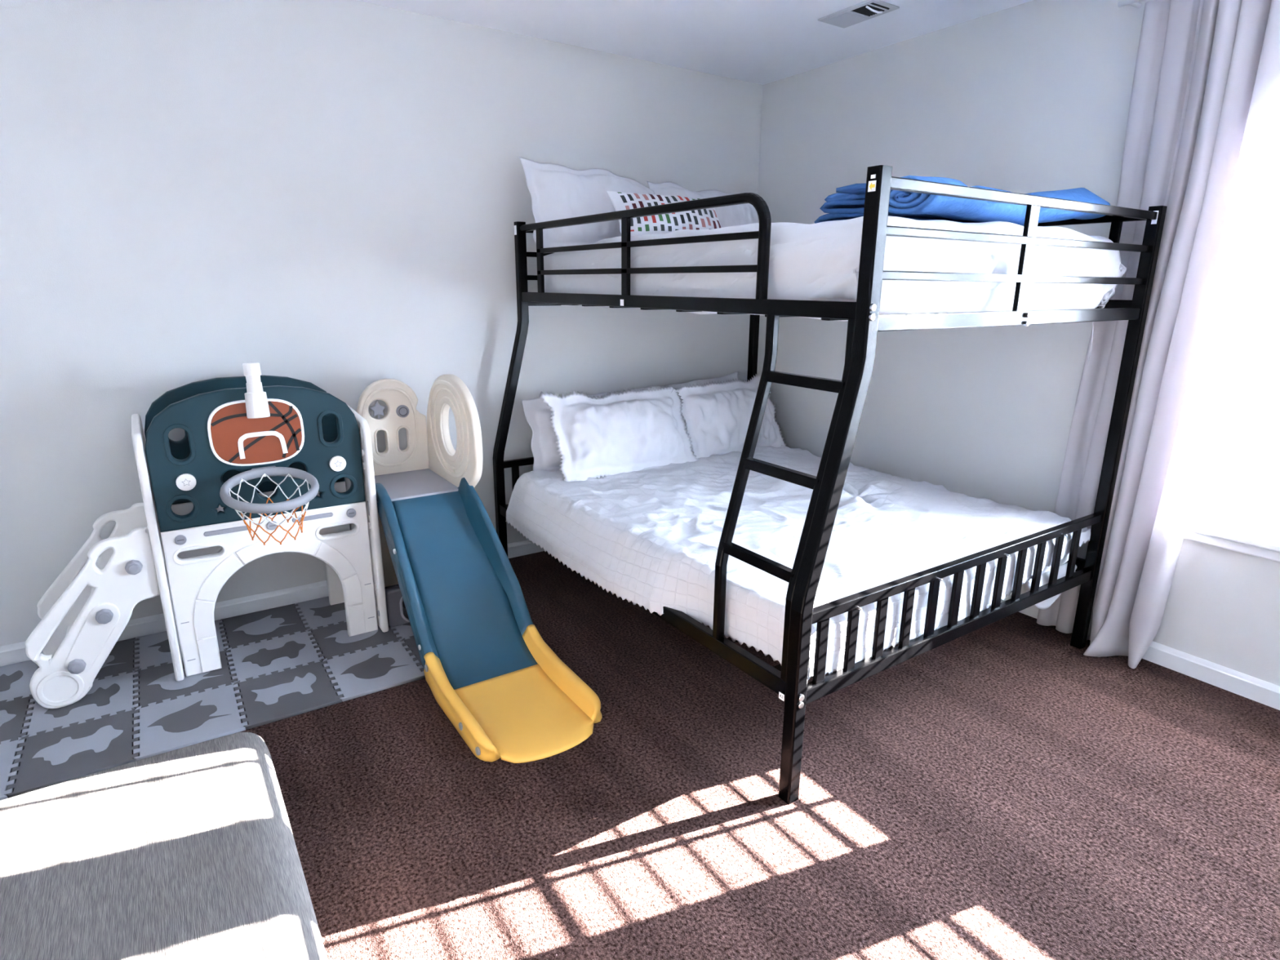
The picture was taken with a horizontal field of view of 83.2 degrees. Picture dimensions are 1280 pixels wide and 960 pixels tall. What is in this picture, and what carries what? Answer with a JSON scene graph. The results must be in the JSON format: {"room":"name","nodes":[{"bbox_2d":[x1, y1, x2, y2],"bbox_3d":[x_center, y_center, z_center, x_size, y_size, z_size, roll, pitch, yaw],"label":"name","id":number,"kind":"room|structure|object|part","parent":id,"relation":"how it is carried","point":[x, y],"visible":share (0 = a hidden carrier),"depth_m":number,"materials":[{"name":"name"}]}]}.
{"room":"bedroom","nodes":[
{"label":"bedroom","id":0,"kind":"room"},
{"bbox_2d":[0,0,763,646],"bbox_3d":[-1.073,-0.723,3.228,4.370,2.440,0.100,-10,18,-33],"label":"wall","id":1,"kind":"structure","parent":0,"point":[330,195],"depth_m":2.84,"materials":[{"name":"white paint"}]},
{"bbox_2d":[0,539,544,666],"bbox_3d":[-1.058,0.431,3.487,4.150,0.079,0.014,-10,18,-33],"label":"baseboard","id":2,"kind":"structure","parent":1,"relation":"attached to","point":[11,654],"depth_m":3.07,"materials":[{"name":"white"}]},
{"bbox_2d":[6,551,1279,959],"bbox_3d":[0.254,1.035,1.640,4.370,0.100,4.900,-10,18,-33],"label":"floor","id":3,"kind":"structure","parent":0,"point":[1002,789],"depth_m":1.95,"materials":[{"name":"carpet"}]},
{"bbox_2d":[0,732,327,959],"bbox_3d":[-0.923,0.774,0.736,1.135,0.863,1.278,-10,18,-33],"label":"ottoman","id":4,"kind":"object","parent":3,"relation":"on","point":[190,852],"visible":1,"depth_m":1.14,"materials":[{"name":"fabric"}]},
{"bbox_2d":[0,584,425,800],"bbox_3d":[-1.506,0.689,2.652,1.744,0.013,0.906,-10,18,-33],"label":"play mat","id":5,"kind":"object","parent":3,"relation":"on","point":[59,755],"depth_m":2.49,"materials":[{"name":"grey"}]},
{"bbox_2d":[25,362,602,763],"bbox_3d":[-1.115,0.211,2.338,1.580,1.117,1.551,-10,18,-33],"label":"toddler slide playset","id":6,"kind":"object","parent":3,"relation":"on","point":[260,468],"visible":1,"depth_m":2.59,"materials":[{"name":"white plastic"}]},
{"bbox_3d":[-1.843,0.616,2.359,0.030,0.030,0.004,-10,18,-33],"label":"knob","id":7,"kind":"part","parent":6,"relation":"part of","materials":[{"name":"grey plastic"}]},
{"bbox_3d":[-1.849,0.613,2.368,0.049,0.049,0.022,-10,18,-33],"label":"knob","id":8,"kind":"part","parent":6,"relation":"part of","materials":[{"name":"grey plastic"}]},
{"bbox_3d":[-1.768,0.451,2.380,0.049,0.049,0.022,-10,18,-33],"label":"knob","id":9,"kind":"part","parent":6,"relation":"part of","materials":[{"name":"grey plastic"}]},
{"bbox_3d":[-1.761,0.454,2.371,0.030,0.030,0.004,-10,18,-33],"label":"knob","id":10,"kind":"part","parent":6,"relation":"part of","materials":[{"name":"grey plastic"}]},
{"bbox_3d":[-1.675,0.293,2.387,0.030,0.030,0.004,-10,18,-33],"label":"knob","id":11,"kind":"part","parent":6,"relation":"part of","materials":[{"name":"grey plastic"}]},
{"bbox_3d":[-1.681,0.291,2.396,0.049,0.049,0.022,-10,18,-33],"label":"knob","id":12,"kind":"part","parent":6,"relation":"part of","materials":[{"name":"grey plastic"}]},
{"bbox_3d":[-1.732,0.229,2.590,0.026,0.905,0.412,-10,18,-33],"label":"panel","id":13,"kind":"part","parent":6,"relation":"part of","materials":[{"name":"white plastic"}]},
{"bbox_3d":[-1.538,-0.174,2.839,0.672,0.464,0.036,-10,18,-33],"label":"panel","id":14,"kind":"part","parent":6,"relation":"part of","materials":[{"name":"teal plastic"}]},
{"bbox_3d":[-1.345,-0.097,2.561,0.672,0.464,0.036,-10,18,-33],"label":"panel","id":15,"kind":"part","parent":6,"relation":"part of","materials":[{"name":"teal plastic"}]},
{"bbox_2d":[210,400,302,464],"bbox_3d":[-1.333,-0.165,2.515,0.280,0.216,0.003,-10,18,-33],"label":"print","id":16,"kind":"object","parent":6,"relation":"attached to","point":[236,438],"depth_m":2.52},
{"bbox_3d":[-1.541,0.313,2.971,0.668,0.546,0.036,-10,18,-33],"label":"panel","id":17,"kind":"part","parent":6,"relation":"part of","materials":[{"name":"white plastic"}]},
{"bbox_3d":[-1.348,0.390,2.693,0.668,0.546,0.036,-10,18,-33],"label":"panel","id":18,"kind":"part","parent":6,"relation":"part of","materials":[{"name":"white plastic"}]},
{"bbox_3d":[-1.140,0.144,2.966,0.026,0.880,0.430,-10,18,-33],"label":"panel","id":19,"kind":"part","parent":6,"relation":"part of","materials":[{"name":"white plastic"}]},
{"bbox_2d":[492,164,1167,804],"bbox_3d":[0.537,-0.237,3.005,1.640,1.640,2.007,-10,18,-33],"label":"bunk bed","id":20,"kind":"object","parent":3,"relation":"on","point":[788,679],"visible":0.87,"depth_m":2.08,"materials":[{"name":"black metal"}]},
{"bbox_3d":[-0.608,-0.353,3.404,0.197,1.640,0.042,-10,18,-33],"label":"post","id":21,"kind":"part","parent":20,"relation":"part of","materials":[{"name":"black metal"}]},
{"bbox_3d":[-0.011,-0.182,3.866,1.596,0.032,0.026,-10,18,-33],"label":"headboard","id":22,"kind":"part","parent":20,"relation":"part of","materials":[{"name":"black metal"}]},
{"bbox_3d":[0.058,-0.923,3.709,1.441,0.040,0.030,-10,18,-33],"label":"rail","id":23,"kind":"part","parent":20,"relation":"part of","materials":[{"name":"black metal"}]},
{"bbox_3d":[-0.130,0.350,2.707,0.030,0.050,1.960,-10,18,-33],"label":"rail","id":24,"kind":"part","parent":20,"relation":"part of","materials":[{"name":"black metal"}]},
{"bbox_3d":[-0.094,-0.806,2.635,0.028,0.326,1.602,-10,18,-33],"label":"guard rail","id":25,"kind":"part","parent":20,"relation":"part of","materials":[{"name":"black metal"}]},
{"bbox_3d":[0.005,-0.626,2.530,0.030,0.042,1.960,-10,18,-33],"label":"rail","id":26,"kind":"part","parent":20,"relation":"part of","materials":[{"name":"black metal"}]},
{"bbox_3d":[0.654,-0.567,4.221,0.042,1.640,0.042,-10,18,-33],"label":"post","id":27,"kind":"part","parent":20,"relation":"part of","materials":[{"name":"black metal"}]},
{"bbox_2d":[543,236,1108,364],"bbox_3d":[0.578,-0.731,2.918,1.357,0.413,1.900,-10,18,-33],"label":"mattress","id":28,"kind":"object","parent":20,"relation":"on","point":[787,268],"visible":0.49,"depth_m":2.22,"materials":[{"name":"grey fabric"}]},
{"bbox_2d":[518,156,654,248],"bbox_3d":[-0.199,-1.255,3.345,0.716,0.406,0.232,-10,18,-33],"label":"bed pillow","id":29,"kind":"object","parent":28,"relation":"on","point":[557,192],"visible":0.58,"depth_m":3.21,"materials":[{"name":"white fabric"}]},
{"bbox_2d":[647,181,759,227],"bbox_3d":[0.370,-1.320,3.723,0.731,0.389,0.229,-10,18,-33],"label":"bed pillow","id":30,"kind":"object","parent":28,"relation":"on","point":[742,214],"visible":0.23,"depth_m":3.68,"materials":[{"name":"white fabric"}]},
{"bbox_2d":[556,215,1126,308],"bbox_3d":[0.660,-0.812,2.787,1.383,0.270,1.662,-10,18,-33],"label":"sheet","id":31,"kind":"object","parent":28,"relation":"on","point":[840,262],"visible":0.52,"depth_m":2.00,"materials":[{"name":"grey fabric"}]},
{"bbox_2d":[606,191,721,235],"bbox_3d":[0.134,-1.185,3.252,0.568,0.199,0.158,-8,17,-29],"label":"lumbar cushion","id":32,"kind":"object","parent":31,"relation":"on","point":[703,219],"visible":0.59,"depth_m":3.18,"materials":[{"name":"white fabric"}]},
{"bbox_2d":[814,175,1110,226],"bbox_3d":[1.065,-0.914,2.413,1.033,0.142,0.540,-10,18,-33],"label":"fleece blanket","id":33,"kind":"object","parent":31,"relation":"on","point":[848,202],"visible":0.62,"depth_m":2.20,"materials":[{"name":"blue fabric"}]},
{"bbox_3d":[0.483,0.082,1.834,0.197,1.640,0.042,-10,18,-33],"label":"post","id":34,"kind":"part","parent":20,"relation":"part of","materials":[{"name":"black metal"}]},
{"bbox_3d":[1.078,0.470,2.356,1.596,0.044,0.028,-10,18,-33],"label":"rail","id":35,"kind":"part","parent":20,"relation":"part of","materials":[{"name":"black metal"}]},
{"bbox_3d":[1.080,0.249,2.296,1.596,0.032,0.026,-10,18,-33],"label":"footboard","id":36,"kind":"part","parent":20,"relation":"part of","materials":[{"name":"black metal"}]},
{"bbox_3d":[1.149,-0.482,2.141,1.441,0.040,0.030,-10,18,-33],"label":"rail","id":37,"kind":"part","parent":20,"relation":"part of","materials":[{"name":"black metal"}]},
{"bbox_2d":[1024,552,1076,609],"bbox_3d":[0.551,0.236,3.148,1.567,0.312,1.910,-10,18,-33],"label":"mattress","id":38,"kind":"object","parent":20,"relation":"on","point":[1045,604],"visible":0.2,"depth_m":2.75,"materials":[{"name":"grey fabric"}]},
{"bbox_2d":[521,386,651,471],"bbox_3d":[-0.215,-0.235,3.576,0.747,0.386,0.185,-10,18,-33],"label":"bed pillow","id":39,"kind":"object","parent":38,"relation":"on","point":[547,457],"visible":0.23,"depth_m":3.40,"materials":[{"name":"white fabric"}]},
{"bbox_2d":[633,371,738,447],"bbox_3d":[0.295,-0.349,3.941,0.738,0.432,0.192,-10,18,-33],"label":"bed pillow","id":40,"kind":"object","parent":38,"relation":"on","point":[734,375],"visible":0.07,"depth_m":3.95,"materials":[{"name":"white fabric"}]},
{"bbox_2d":[506,444,1091,680],"bbox_3d":[0.553,0.177,3.045,1.634,0.277,1.807,-10,18,-33],"label":"quilt","id":41,"kind":"object","parent":38,"relation":"on","point":[650,537],"visible":0.76,"depth_m":2.62,"materials":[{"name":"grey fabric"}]},
{"bbox_2d":[538,384,699,481],"bbox_3d":[-0.071,-0.232,3.445,0.791,0.408,0.264,-10,18,-33],"label":"pillow sham","id":42,"kind":"object","parent":41,"relation":"on","point":[615,433],"visible":0.98,"depth_m":3.37,"materials":[{"name":"white fabric"}]},
{"bbox_2d":[671,372,786,457],"bbox_3d":[0.498,-0.316,3.867,0.755,0.454,0.222,-12,19,-38],"label":"pillow sham","id":43,"kind":"object","parent":41,"relation":"on","point":[717,415],"visible":0.8,"depth_m":3.76,"materials":[{"name":"white fabric"}]},
{"bbox_3d":[1.196,0.125,3.566,0.030,0.050,1.960,-10,18,-33],"label":"rail","id":44,"kind":"part","parent":20,"relation":"part of","materials":[{"name":"black metal"}]},
{"bbox_3d":[1.204,-1.113,3.229,0.022,0.026,1.960,-10,18,-33],"label":"guard rail","id":45,"kind":"part","parent":20,"relation":"part of","materials":[{"name":"black metal"}]},
{"bbox_3d":[1.202,-0.824,3.308,0.030,0.042,1.960,-10,18,-33],"label":"rail","id":46,"kind":"part","parent":20,"relation":"part of","materials":[{"name":"black metal"}]},
{"bbox_3d":[1.744,-0.133,2.652,0.042,1.640,0.042,-10,18,-33],"label":"post","id":47,"kind":"part","parent":20,"relation":"part of","materials":[{"name":"black metal"}]},
{"bbox_2d":[357,0,1032,84],"bbox_3d":[0.271,-1.416,0.973,4.370,0.100,4.900,-10,18,-33],"label":"ceiling","id":48,"kind":"structure","parent":0,"point":[758,42],"depth_m":3.07,"materials":[{"name":"white paint"}]},
{"bbox_2d":[817,0,899,28],"bbox_3d":[0.880,-1.878,2.920,0.160,0.024,0.280,-10,18,-33],"label":"ceiling vent","id":49,"kind":"object","parent":48,"relation":"in","point":[862,11],"visible":1,"depth_m":2.90,"materials":[{"name":"silver metal"}]},
{"bbox_3d":[0.849,-1.893,2.965,0.116,0.003,0.113,-10,18,-33],"label":"plate","id":50,"kind":"part","parent":49,"relation":"part of","materials":[{"name":"silver metal"}]},
{"bbox_3d":[0.926,-1.853,2.847,0.102,0.015,0.014,-11,19,-36],"label":"damper lever","id":51,"kind":"part","parent":49,"relation":"part of","materials":[{"name":"white metal"}]},
{"bbox_2d":[756,0,1279,686],"bbox_3d":[2.028,-0.490,2.451,0.120,2.440,4.700,-10,18,-33],"label":"wall","id":52,"kind":"structure","parent":0,"point":[1034,95],"depth_m":3.08,"materials":[{"name":"white paint"}]},
{"bbox_2d":[1117,0,1142,8],"bbox_3d":[2.187,-1.440,1.762,0.089,0.022,1.840,-10,18,-33],"label":"curtain rod","id":53,"kind":"object","parent":52,"relation":"attached to","point":[1135,3],"visible":1,"depth_m":2.47,"materials":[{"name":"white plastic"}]},
{"bbox_2d":[1036,0,1279,668],"bbox_3d":[1.778,-0.446,2.536,0.162,2.293,0.486,-10,18,-33],"label":"window curtain","id":54,"kind":"object","parent":53,"relation":"hanging from","point":[1202,143],"visible":0.79,"depth_m":2.44,"materials":[{"name":"white fabric"}]},
{"bbox_2d":[1000,592,1279,710],"bbox_3d":[1.968,0.660,2.719,0.014,0.079,4.686,-10,18,-33],"label":"baseboard","id":55,"kind":"structure","parent":52,"relation":"attached to","point":[1266,693],"depth_m":2.59,"materials":[{"name":"white"}]},
{"bbox_2d":[1183,518,1279,562],"bbox_3d":[2.276,0.294,2.185,0.095,0.064,1.210,-10,18,-33],"label":"trim","id":56,"kind":"structure","parent":52,"relation":"attached to","point":[1247,542],"depth_m":2.48,"materials":[{"name":"white"}]},
{"bbox_2d":[1197,162,1279,536],"bbox_3d":[2.178,-0.474,2.291,0.043,1.365,0.440,-10,18,-33],"label":"window","id":57,"kind":"structure","parent":52,"relation":"in","point":[1228,519],"depth_m":2.48,"materials":[{"name":"white plastic"}]}
]}

